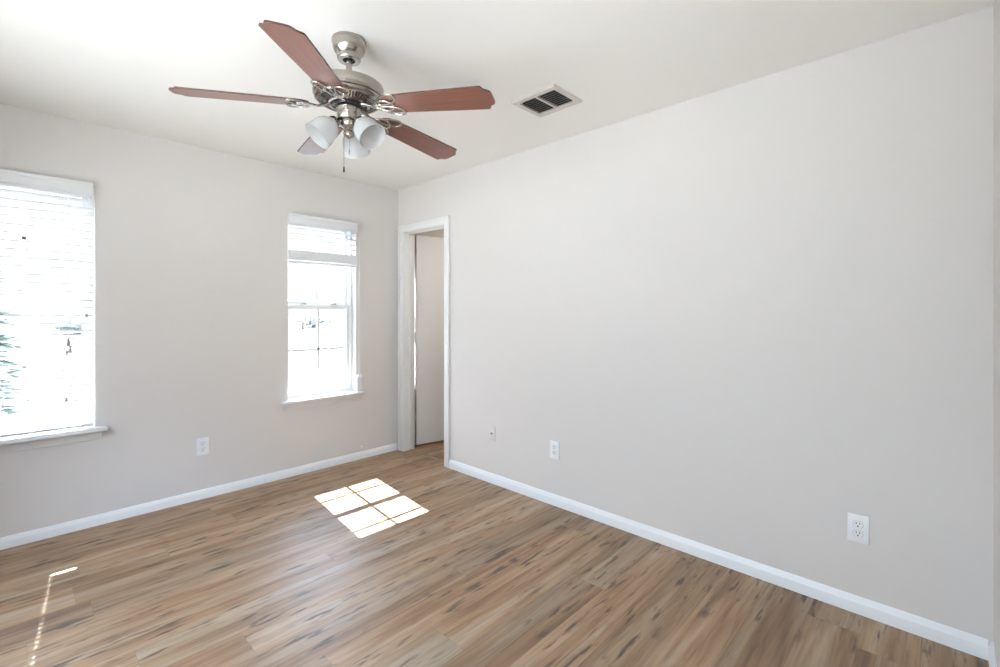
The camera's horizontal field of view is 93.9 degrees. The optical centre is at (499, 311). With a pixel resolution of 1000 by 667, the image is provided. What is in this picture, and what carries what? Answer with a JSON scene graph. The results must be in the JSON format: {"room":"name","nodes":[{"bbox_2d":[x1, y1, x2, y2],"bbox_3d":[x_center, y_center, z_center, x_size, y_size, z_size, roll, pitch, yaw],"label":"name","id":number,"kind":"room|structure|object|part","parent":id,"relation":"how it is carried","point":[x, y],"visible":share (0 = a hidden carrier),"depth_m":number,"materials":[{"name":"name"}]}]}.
{"room":"empty bedroom","nodes":[
{"label":"empty bedroom","id":0,"kind":"room"},
{"bbox_2d":[0,103,443,537],"bbox_3d":[-1.554,0.081,3.906,0.160,2.440,5.080,0,0,44],"label":"wall","id":1,"kind":"structure","parent":0,"point":[191,242],"depth_m":3.20,"materials":[{"name":"white paint"}]},
{"bbox_2d":[0,185,107,453],"bbox_3d":[-2.695,0.007,2.655,0.226,1.537,0.692,0,0,44],"label":"window","id":2,"kind":"structure","parent":1,"relation":"in","point":[51,438],"depth_m":2.76,"materials":[{"name":"white plastic"}]},
{"bbox_3d":[-2.752,-0.388,2.704,0.026,0.687,0.548,0,0,44],"label":"sash","id":3,"kind":"part","parent":2,"relation":"part of","materials":[{"name":"white plastic"}]},
{"bbox_3d":[-2.730,0.316,2.683,0.026,0.745,0.548,0,0,44],"label":"sash","id":4,"kind":"part","parent":2,"relation":"part of","materials":[{"name":"white plastic"}]},
{"bbox_2d":[0,169,92,437],"bbox_3d":[-2.645,-0.041,2.595,0.068,1.449,0.582,0,0,44],"label":"window blind","id":5,"kind":"object","parent":2,"relation":"attached to","point":[7,177],"visible":1,"depth_m":2.65,"materials":[{"name":"white plastic"}]},
{"bbox_3d":[-2.648,0.675,2.604,0.048,0.016,0.573,0,0,44],"label":"rail","id":6,"kind":"part","parent":5,"relation":"part of","materials":[{"name":"white plastic"}]},
{"bbox_3d":[-2.507,-0.265,2.709,0.003,0.850,0.008,0,0,44],"label":"lift cord","id":7,"kind":"part","parent":5,"relation":"part of","materials":[{"name":"white fabric"}]},
{"bbox_3d":[-2.501,-0.244,2.715,0.003,0.890,0.007,0,0,44],"label":"lift cord","id":8,"kind":"part","parent":5,"relation":"part of","materials":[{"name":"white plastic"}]},
{"bbox_3d":[-2.744,-0.021,2.702,0.090,1.482,0.588,0,0,44],"label":"frame","id":9,"kind":"part","parent":2,"relation":"part of","materials":[{"name":"white plastic"}]},
{"bbox_2d":[0,443,396,549],"bbox_3d":[-2.051,1.269,3.258,0.014,0.063,3.134,0,0,44],"label":"baseboard","id":10,"kind":"structure","parent":1,"relation":"attached to","point":[26,537],"depth_m":3.11,"materials":[{"name":"white paint"}]},
{"bbox_2d":[196,437,208,455],"bbox_3d":[-2.066,0.938,3.247,0.008,0.120,0.075,0,0,44],"label":"wall outlet","id":11,"kind":"object","parent":1,"relation":"attached to","point":[202,444],"visible":1,"depth_m":3.24,"materials":[{"name":"white plastic"}]},
{"bbox_2d":[281,224,364,410],"bbox_3d":[-1.496,0.007,3.913,0.226,1.537,0.692,0,0,44],"label":"window","id":12,"kind":"structure","parent":1,"relation":"in","point":[331,395],"depth_m":3.97,"materials":[{"name":"white plastic"}]},
{"bbox_3d":[-1.554,-0.388,3.962,0.026,0.687,0.548,0,0,44],"label":"sash","id":13,"kind":"part","parent":12,"relation":"part of","materials":[{"name":"white plastic"}]},
{"bbox_3d":[-1.532,0.316,3.941,0.026,0.745,0.548,0,0,44],"label":"sash","id":14,"kind":"part","parent":12,"relation":"part of","materials":[{"name":"glass"}]},
{"bbox_3d":[-1.546,-0.021,3.960,0.090,1.482,0.588,0,0,44],"label":"frame","id":15,"kind":"part","parent":12,"relation":"part of","materials":[{"name":"white plastic"}]},
{"bbox_2d":[287,213,362,391],"bbox_3d":[-1.429,-0.035,3.872,0.068,1.462,0.634,0,0,44],"label":"window blind","id":16,"kind":"object","parent":12,"relation":"attached to","point":[303,257],"visible":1,"depth_m":3.83,"materials":[{"name":"white plastic"}]},
{"bbox_3d":[-1.543,-0.545,3.763,0.052,0.308,0.013,0,0,44],"label":"ladder cord","id":17,"kind":"part","parent":16,"relation":"part of","materials":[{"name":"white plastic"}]},
{"bbox_3d":[-1.450,-0.392,3.862,0.048,0.016,0.573,0,0,44],"label":"rail","id":18,"kind":"part","parent":16,"relation":"part of","materials":[{"name":"white plastic"}]},
{"bbox_2d":[0,440,988,666],"bbox_3d":[-0.095,1.361,2.517,4.190,0.120,5.080,0,0,44],"label":"floor","id":19,"kind":"structure","parent":0,"point":[397,558],"depth_m":2.18,"materials":[{"name":"brown wood"}]},
{"bbox_2d":[0,0,993,190],"bbox_3d":[-0.095,-1.200,2.517,4.190,0.120,5.080,0,0,44],"label":"ceiling","id":20,"kind":"structure","parent":0,"point":[109,63],"depth_m":2.07,"materials":[{"name":"white paint"}]},
{"bbox_2d":[168,20,494,171],"bbox_3d":[-0.631,-0.860,2.001,1.224,0.558,1.216,0,0,44],"label":"ceiling fan","id":21,"kind":"object","parent":20,"relation":"hanging from","point":[351,94],"visible":1,"depth_m":1.88,"materials":[{"name":"brown wood"}]},
{"bbox_3d":[-1.013,-0.844,1.840,0.486,0.006,0.138,-2,13,-18],"label":"fan blade","id":22,"kind":"part","parent":21,"relation":"part of","materials":[{"name":"brown wood"}]},
{"bbox_3d":[-0.634,-0.834,1.566,0.138,0.006,0.486,12,4,-1],"label":"fan blade","id":23,"kind":"part","parent":21,"relation":"part of","materials":[{"name":"brown wood"}]},
{"bbox_3d":[-0.869,-0.847,2.285,0.138,0.006,0.486,-13,6,-36],"label":"fan blade","id":24,"kind":"part","parent":21,"relation":"part of","materials":[{"name":"brown wood"}]},
{"bbox_3d":[-0.729,-0.735,1.908,0.118,0.132,0.130,0,0,44],"label":"lamp shade","id":25,"kind":"part","parent":21,"relation":"part of","materials":[{"name":"white glass"}]},
{"bbox_3d":[-0.680,-0.785,1.937,0.052,0.044,0.061,0,0,44],"label":"lamp arm","id":26,"kind":"part","parent":21,"relation":"part of","materials":[{"name":"silver metal"}]},
{"bbox_3d":[-0.640,-0.735,2.078,0.127,0.132,0.126,0,0,44],"label":"lamp shade","id":27,"kind":"part","parent":21,"relation":"part of","materials":[{"name":"white glass"}]},
{"bbox_3d":[-0.535,-0.735,1.918,0.130,0.132,0.119,0,0,44],"label":"lamp shade","id":28,"kind":"part","parent":21,"relation":"part of","materials":[{"name":"white glass"}]},
{"bbox_3d":[-0.402,-0.838,2.286,0.138,0.006,0.486,-12,-10,35],"label":"fan blade","id":29,"kind":"part","parent":21,"relation":"part of","materials":[{"name":"brown wood"}]},
{"bbox_3d":[-0.257,-0.830,1.842,0.486,0.006,0.138,5,-9,18],"label":"fan blade","id":30,"kind":"part","parent":21,"relation":"part of","materials":[{"name":"brown wood"}]},
{"bbox_2d":[511,84,581,117],"bbox_3d":[0.252,-1.129,2.527,0.292,0.022,0.254,0,0,44],"label":"ceiling vent","id":31,"kind":"object","parent":20,"relation":"in","point":[552,98],"visible":1,"depth_m":2.52,"materials":[{"name":"metal"}]},
{"bbox_2d":[398,6,992,644],"bbox_3d":[0.536,0.081,3.063,4.030,2.440,0.120,0,0,44],"label":"wall","id":32,"kind":"structure","parent":0,"point":[743,320],"depth_m":2.26,"materials":[{"name":"white paint"}]},
{"bbox_2d":[398,216,449,467],"bbox_3d":[-0.435,0.253,4.397,0.731,2.096,0.750,0,0,44],"label":"door","id":33,"kind":"structure","parent":32,"relation":"in","point":[423,261],"depth_m":4.42,"materials":[{"name":"white paint"}]},
{"bbox_2d":[488,425,494,441],"bbox_3d":[-0.065,0.924,3.542,0.071,0.116,0.015,0,0,44],"label":"plate","id":34,"kind":"object","parent":32,"relation":"attached to","point":[491,429],"visible":1,"depth_m":3.54,"materials":[{"name":"white plastic"}]},
{"bbox_2d":[550,440,558,459],"bbox_3d":[0.366,0.929,3.136,0.075,0.120,0.008,0,0,44],"label":"wall outlet","id":35,"kind":"object","parent":32,"relation":"attached to","point":[554,445],"visible":1,"depth_m":3.13,"materials":[{"name":"white plastic"}]},
{"bbox_2d":[449,459,987,659],"bbox_3d":[0.701,1.264,2.813,3.098,0.072,0.014,0,0,44],"label":"baseboard","id":36,"kind":"structure","parent":32,"relation":"attached to","point":[977,646],"depth_m":2.25,"materials":[{"name":"white paint"}]},
{"bbox_2d":[847,512,868,544],"bbox_3d":[1.544,0.936,2.014,0.075,0.120,0.008,0,0,44],"label":"wall outlet","id":37,"kind":"object","parent":32,"relation":"attached to","point":[857,525],"visible":1,"depth_m":2.01,"materials":[{"name":"white plastic"}]},
{"bbox_2d":[853,520,862,527],"bbox_3d":[1.542,0.917,2.013,0.036,0.029,0.001,0,0,44],"label":"receptacle","id":38,"kind":"object","parent":37,"relation":"attached to","point":[856,523],"depth_m":2.01,"materials":[{"name":"white plastic"}]},
{"bbox_2d":[853,529,862,536],"bbox_3d":[1.542,0.956,2.013,0.036,0.029,0.001,0,0,44],"label":"receptacle","id":39,"kind":"object","parent":37,"relation":"attached to","point":[856,532],"depth_m":2.01,"materials":[{"name":"white plastic"}]},
{"bbox_2d":[993,0,999,666],"bbox_3d":[0.754,0.081,0.486,0.160,2.440,3.310,0,0,44],"label":"wall","id":40,"kind":"structure","parent":0,"point":[996,7],"depth_m":1.60,"materials":[{"name":"white paint"}]},
{"bbox_2d":[988,641,996,666],"bbox_3d":[0.746,1.264,0.604,0.014,0.072,3.150,0,0,44],"label":"baseboard","id":41,"kind":"structure","parent":40,"relation":"attached to","point":[992,662],"depth_m":1.69,"materials":[{"name":"white paint"}]},
{"label":"outside","id":42,"kind":"structure","parent":0,"visible":0},
{"bbox_2d":[0,316,344,427],"bbox_3d":[-58.959,1.726,59.645,159.820,0.050,240.000,0,0,44],"label":"ground","id":43,"kind":"structure","parent":42,"point":[302,364],"depth_m":14.43,"materials":[{"name":"white"}]},
{"bbox_2d":[0,271,54,418],"bbox_3d":[-7.086,0.133,6.267,1.655,3.137,1.789,0,0,44],"label":"conifer tree","id":44,"kind":"object","parent":43,"relation":"on","point":[3,345],"visible":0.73,"depth_m":6.46,"materials":[{"name":"green plant"}]},
{"bbox_2d":[40,309,81,333],"bbox_3d":[-32.092,0.711,35.370,4.279,1.980,4.266,0,0,44],"label":"tree","id":45,"kind":"object","parent":43,"relation":"on","point":[58,312],"visible":0.44,"depth_m":34.44,"materials":[{"name":"green plant"}]},
{"bbox_2d":[293,310,333,326],"bbox_3d":[-20.054,0.745,50.176,4.284,1.911,4.317,0,0,44],"label":"tree","id":46,"kind":"object","parent":43,"relation":"on","point":[305,318],"visible":0.93,"depth_m":49.34,"materials":[{"name":"green plant"}]},
{"bbox_2d":[339,310,344,320],"bbox_3d":[-16.189,0.649,53.446,4.372,2.102,4.289,0,0,44],"label":"tree","id":47,"kind":"object","parent":43,"relation":"on","point":[343,316],"visible":0.02,"depth_m":53.06,"materials":[{"name":"green plant"}]}
]}

